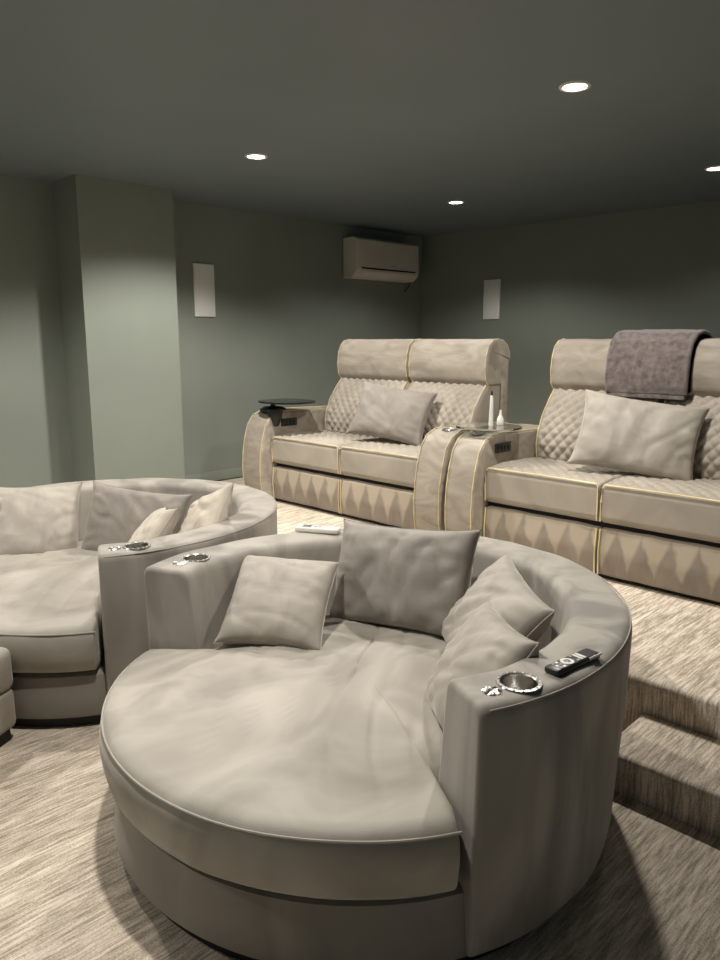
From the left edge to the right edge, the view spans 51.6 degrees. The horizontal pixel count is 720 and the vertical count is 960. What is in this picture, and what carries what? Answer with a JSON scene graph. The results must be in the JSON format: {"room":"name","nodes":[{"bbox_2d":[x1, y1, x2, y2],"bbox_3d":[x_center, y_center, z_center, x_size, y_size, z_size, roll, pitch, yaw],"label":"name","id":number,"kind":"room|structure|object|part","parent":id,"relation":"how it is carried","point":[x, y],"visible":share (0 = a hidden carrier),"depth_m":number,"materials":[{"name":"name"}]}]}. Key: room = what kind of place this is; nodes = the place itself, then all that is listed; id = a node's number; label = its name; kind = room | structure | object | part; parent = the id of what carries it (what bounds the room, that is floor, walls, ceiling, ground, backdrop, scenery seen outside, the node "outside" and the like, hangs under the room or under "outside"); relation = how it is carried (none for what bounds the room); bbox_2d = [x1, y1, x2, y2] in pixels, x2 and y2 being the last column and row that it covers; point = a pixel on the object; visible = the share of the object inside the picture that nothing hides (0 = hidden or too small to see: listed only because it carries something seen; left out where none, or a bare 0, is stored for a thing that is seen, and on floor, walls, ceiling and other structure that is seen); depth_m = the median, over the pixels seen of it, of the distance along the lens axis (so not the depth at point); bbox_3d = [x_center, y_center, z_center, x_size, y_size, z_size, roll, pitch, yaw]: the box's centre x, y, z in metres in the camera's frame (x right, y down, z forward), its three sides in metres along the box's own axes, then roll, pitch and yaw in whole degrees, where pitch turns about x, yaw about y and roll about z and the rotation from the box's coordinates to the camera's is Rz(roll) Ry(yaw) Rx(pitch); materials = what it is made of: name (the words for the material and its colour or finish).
{"room":"home theater","nodes":[
{"label":"home theater","id":0,"kind":"room"},
{"bbox_2d":[52,174,184,481],"bbox_3d":[-1.761,-0.831,5.557,0.370,2.580,0.730,10,15,44],"label":"wall column","id":1,"kind":"structure","parent":0,"point":[115,242],"depth_m":5.33,"materials":[{"name":"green paint"}]},
{"bbox_2d":[0,175,421,487],"bbox_3d":[-2.745,-0.710,4.916,0.100,2.580,9.536,10,15,44],"label":"wall","id":2,"kind":"structure","parent":0,"point":[285,307],"depth_m":6.34,"materials":[{"name":"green paint"}]},
{"bbox_2d":[192,263,215,316],"bbox_3d":[-1.287,-1.566,6.152,0.021,0.425,0.200,10,15,44],"label":"wall speaker","id":3,"kind":"object","parent":2,"relation":"attached to","point":[203,274],"visible":1,"depth_m":6.14},
{"bbox_2d":[185,467,242,480],"bbox_3d":[-0.480,-0.180,7.237,0.015,0.085,3.246,10,15,44],"label":"baseboard","id":4,"kind":"structure","parent":2,"relation":"attached to","point":[234,472],"depth_m":6.49,"materials":[{"name":"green paint"}]},
{"bbox_2d":[343,236,418,291],"bbox_3d":[0.248,-2.148,7.463,0.214,0.473,0.965,10,15,44],"label":"air conditioner","id":5,"kind":"object","parent":2,"relation":"attached to","point":[363,258],"visible":1,"depth_m":7.28,"materials":[{"name":"plastic"}]},
{"bbox_3d":[0.295,-2.213,7.357,0.014,0.253,0.860,10,15,44],"label":"panel","id":6,"kind":"part","parent":5,"relation":"part of","materials":[{"name":"plastic"}]},
{"bbox_2d":[0,0,719,236],"bbox_3d":[0.331,-1.459,1.645,8.800,0.100,9.736,10,15,44],"label":"ceiling","id":7,"kind":"structure","parent":0,"point":[379,115],"depth_m":3.49,"materials":[{"name":"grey paint"}]},
{"bbox_2d":[245,153,267,159],"bbox_3d":[-0.621,-1.932,4.450,0.136,0.007,0.136,10,15,44],"label":"recessed light","id":8,"kind":"object","parent":7,"relation":"in","point":[255,156],"visible":1,"depth_m":4.44,"materials":[{"name":"white plastic"}]},
{"bbox_2d":[248,155,263,158],"bbox_3d":[-0.621,-1.931,4.450,0.102,0.002,0.102,-9,14,-40],"label":"diffuser","id":9,"kind":"object","parent":8,"relation":"attached to","point":[249,156],"depth_m":4.46,"materials":[{"name":"white"}]},
{"bbox_2d":[447,200,463,203],"bbox_3d":[0.764,-2.210,5.933,0.136,0.007,0.136,10,15,44],"label":"recessed light","id":10,"kind":"object","parent":7,"relation":"in","point":[454,201],"visible":1,"depth_m":5.93,"materials":[{"name":"white plastic"}]},
{"bbox_2d":[559,81,590,91],"bbox_3d":[0.930,-1.701,3.224,0.136,0.007,0.136,10,15,44],"label":"recessed light","id":11,"kind":"object","parent":7,"relation":"in","point":[572,86],"visible":1,"depth_m":3.22,"materials":[{"name":"white plastic"}]},
{"bbox_2d":[563,84,586,90],"bbox_3d":[0.930,-1.701,3.224,0.102,0.002,0.102,9,14,40],"label":"diffuser","id":12,"kind":"object","parent":11,"relation":"attached to","point":[566,87],"depth_m":3.23,"materials":[{"name":"white"}]},
{"bbox_2d":[704,166,719,170],"bbox_3d":[2.274,-1.990,4.760,0.136,0.007,0.136,10,15,44],"label":"recessed light","id":13,"kind":"object","parent":7,"relation":"in","point":[712,168],"visible":1,"depth_m":4.76,"materials":[{"name":"white plastic"}]},
{"bbox_2d":[0,723,719,959],"bbox_3d":[0.331,1.175,2.140,8.800,0.100,9.736,10,15,44],"label":"floor","id":14,"kind":"structure","parent":0,"point":[67,891],"depth_m":2.08,"materials":[{"name":"carpet"}]},
{"bbox_2d":[0,647,15,746],"bbox_3d":[-1.669,0.843,2.619,0.606,0.374,0.606,3,11,15],"label":"ottoman","id":15,"kind":"object","parent":14,"relation":"on","point":[7,706],"visible":1,"depth_m":2.77,"materials":[{"name":"beige fabric"}]},
{"bbox_2d":[0,647,12,693],"bbox_3d":[-1.669,0.743,2.600,0.606,0.170,0.606,3,11,15],"label":"cushion","id":16,"kind":"object","parent":15,"relation":"on","point":[6,676],"depth_m":2.76,"materials":[{"name":"fabric"}]},
{"bbox_2d":[0,478,276,726],"bbox_3d":[-1.224,0.480,3.628,1.626,0.714,1.679,10,15,44],"label":"sofa","id":17,"kind":"object","parent":14,"relation":"on","point":[73,620],"visible":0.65,"depth_m":2.92,"materials":[{"name":"fabric"}]},
{"bbox_2d":[0,482,82,554],"bbox_3d":[-1.676,0.223,3.848,0.457,0.371,0.265,-2,11,-13],"label":"throw pillow","id":18,"kind":"object","parent":17,"relation":"on","point":[33,520],"visible":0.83,"depth_m":3.79,"materials":[{"name":"fabric"}]},
{"bbox_2d":[0,540,103,672],"bbox_3d":[-1.309,0.501,3.549,1.417,0.239,1.445,10,15,44],"label":"seat cushion","id":19,"kind":"object","parent":17,"relation":"on","point":[51,613],"depth_m":2.98,"materials":[{"name":"fabric"}]},
{"bbox_2d":[81,481,192,550],"bbox_3d":[-1.146,0.230,3.783,0.601,0.409,0.208,3,11,17],"label":"throw pillow","id":20,"kind":"object","parent":17,"relation":"on","point":[115,513],"visible":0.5,"depth_m":3.74,"materials":[{"name":"grey fabric"}]},
{"bbox_2d":[128,507,177,541],"bbox_3d":[-0.955,0.290,3.328,0.254,0.401,0.510,-4,11,-21],"label":"throw pillow","id":21,"kind":"object","parent":17,"relation":"on","point":[162,522],"visible":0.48,"depth_m":3.17,"materials":[{"name":"fabric"}]},
{"bbox_2d":[178,482,233,532],"bbox_3d":[-0.735,0.229,3.439,0.241,0.467,0.519,-8,13,-36],"label":"throw pillow","id":22,"kind":"object","parent":17,"relation":"on","point":[212,508],"visible":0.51,"depth_m":3.33,"materials":[{"name":"fabric"}]},
{"bbox_2d":[99,529,631,959],"bbox_3d":[0.020,0.698,2.468,1.626,0.714,1.679,10,15,44],"label":"sofa","id":23,"kind":"object","parent":14,"relation":"on","point":[273,802],"visible":0.84,"depth_m":1.84,"materials":[{"name":"grey"}]},
{"bbox_2d":[213,555,340,649],"bbox_3d":[-0.293,0.444,2.720,0.397,0.271,0.325,2,11,9],"label":"throw pillow","id":24,"kind":"object","parent":23,"relation":"on","point":[276,601],"visible":0.95,"depth_m":2.63,"materials":[{"name":"fabric"}]},
{"bbox_2d":[99,615,459,899],"bbox_3d":[-0.064,0.719,2.388,1.417,0.239,1.445,10,15,44],"label":"seat cushion","id":25,"kind":"object","parent":23,"relation":"on","point":[322,774],"depth_m":1.92,"materials":[{"name":"fabric"}]},
{"bbox_2d":[295,524,340,534],"bbox_3d":[-0.177,0.206,3.118,0.190,0.024,0.052,3,11,16],"label":"remote control","id":26,"kind":"object","parent":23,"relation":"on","point":[299,528],"visible":1,"depth_m":3.10,"materials":[{"name":"white plastic"}]},
{"bbox_2d":[329,518,482,637],"bbox_3d":[0.157,0.368,2.817,0.630,0.424,0.253,7,13,32],"label":"throw pillow","id":27,"kind":"object","parent":23,"relation":"on","point":[403,578],"visible":0.88,"depth_m":2.72,"materials":[{"name":"grey fabric"}]},
{"bbox_2d":[425,600,539,728],"bbox_3d":[0.328,0.549,2.085,0.255,0.355,0.442,-2,11,-10],"label":"throw pillow","id":28,"kind":"object","parent":23,"relation":"on","point":[485,642],"visible":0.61,"depth_m":2.02,"materials":[{"name":"fabric"}]},
{"bbox_2d":[442,553,555,643],"bbox_3d":[0.430,0.469,2.441,0.272,0.343,0.497,-1,11,-4],"label":"throw pillow","id":29,"kind":"object","parent":23,"relation":"on","point":[501,583],"visible":0.55,"depth_m":2.38,"materials":[{"name":"fabric"}]},
{"bbox_2d":[545,648,601,676],"bbox_3d":[0.527,0.449,1.840,0.178,0.018,0.044,-9,14,-38],"label":"remote control","id":30,"kind":"object","parent":23,"relation":"on","point":[558,668],"visible":1,"depth_m":1.82,"materials":[{"name":"black plastic"}]},
{"bbox_3d":[0.589,0.440,1.862,0.052,0.006,0.002,-9,14,-38],"label":"edge trim","id":31,"kind":"part","parent":30,"relation":"part of","materials":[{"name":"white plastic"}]},
{"bbox_2d":[222,477,719,739],"bbox_3d":[2.353,0.605,4.091,8.600,0.297,3.815,10,15,44],"label":"platform","id":32,"kind":"object","parent":14,"relation":"on","point":[674,675],"visible":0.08,"depth_m":2.97,"materials":[{"name":"carpet"}]},
{"bbox_2d":[242,339,525,529],"bbox_3d":[0.144,-0.395,5.328,1.935,1.212,1.033,10,15,44],"label":"recliner sofa","id":33,"kind":"object","parent":32,"relation":"on","point":[306,456],"visible":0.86,"depth_m":5.15,"materials":[{"name":"beige leather"}]},
{"bbox_2d":[260,404,285,411],"bbox_3d":[-0.665,-0.563,5.693,0.200,0.073,0.200,10,15,44],"label":"bracket","id":34,"kind":"object","parent":33,"relation":"on","point":[272,407],"depth_m":5.64,"materials":[{"name":"black plastic"}]},
{"bbox_3d":[-0.472,-0.239,5.958,0.230,0.672,0.987,10,15,44],"label":"arm","id":35,"kind":"part","parent":33,"relation":"part of","materials":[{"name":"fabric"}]},
{"bbox_2d":[258,398,315,404],"bbox_3d":[-0.551,-0.593,5.623,0.420,0.012,0.386,10,15,44],"label":"tray","id":36,"kind":"object","parent":33,"relation":"on","point":[285,401],"depth_m":5.55,"materials":[{"name":"black"}]},
{"bbox_3d":[-0.538,-0.443,5.677,0.012,0.057,0.155,10,15,44],"label":"control panel","id":37,"kind":"part","parent":33,"relation":"part of","materials":[{"name":"black plastic"}]},
{"bbox_2d":[272,430,385,474],"bbox_3d":[-0.186,-0.226,5.546,0.732,0.219,0.615,10,15,44],"label":"seat cushion","id":38,"kind":"object","parent":33,"relation":"on","point":[318,452],"depth_m":5.37,"materials":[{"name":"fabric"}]},
{"bbox_3d":[0.166,0.051,5.416,1.510,0.300,0.750,10,15,44],"label":"frame","id":39,"kind":"part","parent":33,"relation":"part of","materials":[{"name":"beige leather"}]},
{"bbox_3d":[0.097,-0.582,5.706,0.717,0.636,0.360,10,15,44],"label":"backrest","id":40,"kind":"part","parent":33,"relation":"part of","materials":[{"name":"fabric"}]},
{"bbox_2d":[341,439,420,487],"bbox_3d":[0.341,-0.129,5.028,0.742,0.219,0.615,10,15,44],"label":"seat cushion","id":41,"kind":"object","parent":33,"relation":"on","point":[379,462],"depth_m":4.87,"materials":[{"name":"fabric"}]},
{"bbox_2d":[347,380,437,445],"bbox_3d":[0.219,-0.461,5.158,0.613,0.434,0.240,5,12,27],"label":"throw pillow","id":42,"kind":"object","parent":33,"relation":"on","point":[401,415],"visible":1,"depth_m":5.08,"materials":[{"name":"grey fabric"}]},
{"bbox_3d":[0.607,-0.488,5.206,0.667,0.636,0.359,10,15,44],"label":"backrest","id":43,"kind":"part","parent":33,"relation":"part of","materials":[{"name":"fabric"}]},
{"bbox_3d":[0.742,-0.015,4.764,0.205,0.673,0.988,10,15,44],"label":"arm","id":44,"kind":"part","parent":33,"relation":"part of","materials":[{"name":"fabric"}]},
{"bbox_3d":[0.483,-0.457,5.625,1.435,1.020,0.100,10,15,44],"label":"panel","id":45,"kind":"part","parent":33,"relation":"part of","materials":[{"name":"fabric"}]},
{"bbox_2d":[445,338,719,603],"bbox_3d":[1.472,-0.149,4.021,1.925,1.212,1.032,10,15,44],"label":"recliner sofa","id":46,"kind":"object","parent":32,"relation":"on","point":[513,483],"visible":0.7,"depth_m":3.94,"materials":[{"name":"beige leather"}]},
{"bbox_2d":[456,422,521,431],"bbox_3d":[0.757,-0.312,4.380,0.370,0.012,0.340,10,15,44],"label":"tray","id":47,"kind":"object","parent":46,"relation":"on","point":[475,426],"depth_m":4.35,"materials":[{"name":"clear glass"}]},
{"bbox_2d":[489,391,492,425],"bbox_3d":[0.767,-0.418,4.350,0.027,0.206,0.027,10,15,44],"label":"slim bottle","id":48,"kind":"object","parent":47,"relation":"on","point":[491,396],"visible":1,"depth_m":4.34,"materials":[{"name":"white"}]},
{"bbox_2d":[497,410,503,424],"bbox_3d":[0.831,-0.370,4.409,0.042,0.090,0.042,10,15,44],"label":"dropper bottle","id":49,"kind":"object","parent":47,"relation":"on","point":[500,421],"visible":1,"depth_m":4.40,"materials":[{"name":"white"}]},
{"bbox_3d":[0.910,0.016,4.599,0.200,0.673,0.986,10,15,44],"label":"arm","id":50,"kind":"part","parent":46,"relation":"part of","materials":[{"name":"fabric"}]},
{"bbox_3d":[0.833,-0.189,4.329,0.012,0.057,0.155,10,15,44],"label":"control panel","id":51,"kind":"part","parent":46,"relation":"part of","materials":[{"name":"black plastic"}]},
{"bbox_2d":[486,457,634,520],"bbox_3d":[1.174,0.025,4.210,0.697,0.219,0.615,10,15,44],"label":"seat cushion","id":52,"kind":"object","parent":46,"relation":"on","point":[549,486],"depth_m":4.02,"materials":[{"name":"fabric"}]},
{"bbox_3d":[1.427,-0.337,4.400,0.677,0.636,0.360,10,15,44],"label":"backrest","id":53,"kind":"part","parent":46,"relation":"part of","materials":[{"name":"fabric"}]},
{"bbox_3d":[1.510,0.299,4.096,1.430,0.300,0.750,10,15,44],"label":"frame","id":54,"kind":"part","parent":46,"relation":"part of","materials":[{"name":"beige leather"}]},
{"bbox_2d":[566,389,710,480],"bbox_3d":[1.463,-0.230,3.933,0.683,0.477,0.247,5,12,25],"label":"throw pillow","id":55,"kind":"object","parent":46,"relation":"on","point":[659,440],"visible":0.94,"depth_m":3.87,"materials":[{"name":"fabric"}]},
{"bbox_2d":[605,329,712,399],"bbox_3d":[1.706,-0.664,4.230,0.470,0.379,0.408,10,15,44],"label":"throw blanket","id":56,"kind":"object","parent":46,"relation":"on","point":[646,363],"visible":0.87,"depth_m":4.09,"materials":[{"name":"grey fabric"}]},
{"bbox_2d":[601,473,719,542],"bbox_3d":[1.672,0.117,3.720,0.697,0.219,0.615,10,15,44],"label":"seat cushion","id":57,"kind":"object","parent":46,"relation":"on","point":[689,511],"depth_m":3.58,"materials":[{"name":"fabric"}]},
{"bbox_3d":[1.925,-0.244,3.910,0.677,0.636,0.359,10,15,44],"label":"backrest","id":58,"kind":"part","parent":46,"relation":"part of","materials":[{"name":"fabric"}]},
{"bbox_2d":[614,714,719,837],"bbox_3d":[2.325,1.209,1.270,3.960,0.153,0.312,10,15,44],"label":"carpeted step","id":59,"kind":"structure","parent":14,"relation":"on","point":[673,770],"depth_m":2.44,"materials":[{"name":"carpet"}]},
{"bbox_2d":[420,200,719,424],"bbox_3d":[3.738,-0.771,5.241,8.800,2.580,0.100,10,15,44],"label":"wall","id":60,"kind":"structure","parent":0,"point":[604,275],"depth_m":6.84,"materials":[{"name":"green paint"}]},
{"bbox_2d":[483,279,500,318],"bbox_3d":[1.314,-1.800,7.427,0.195,0.385,0.021,10,15,44],"label":"wall speaker","id":61,"kind":"object","parent":60,"relation":"attached to","point":[492,288],"visible":1,"depth_m":7.41}
]}

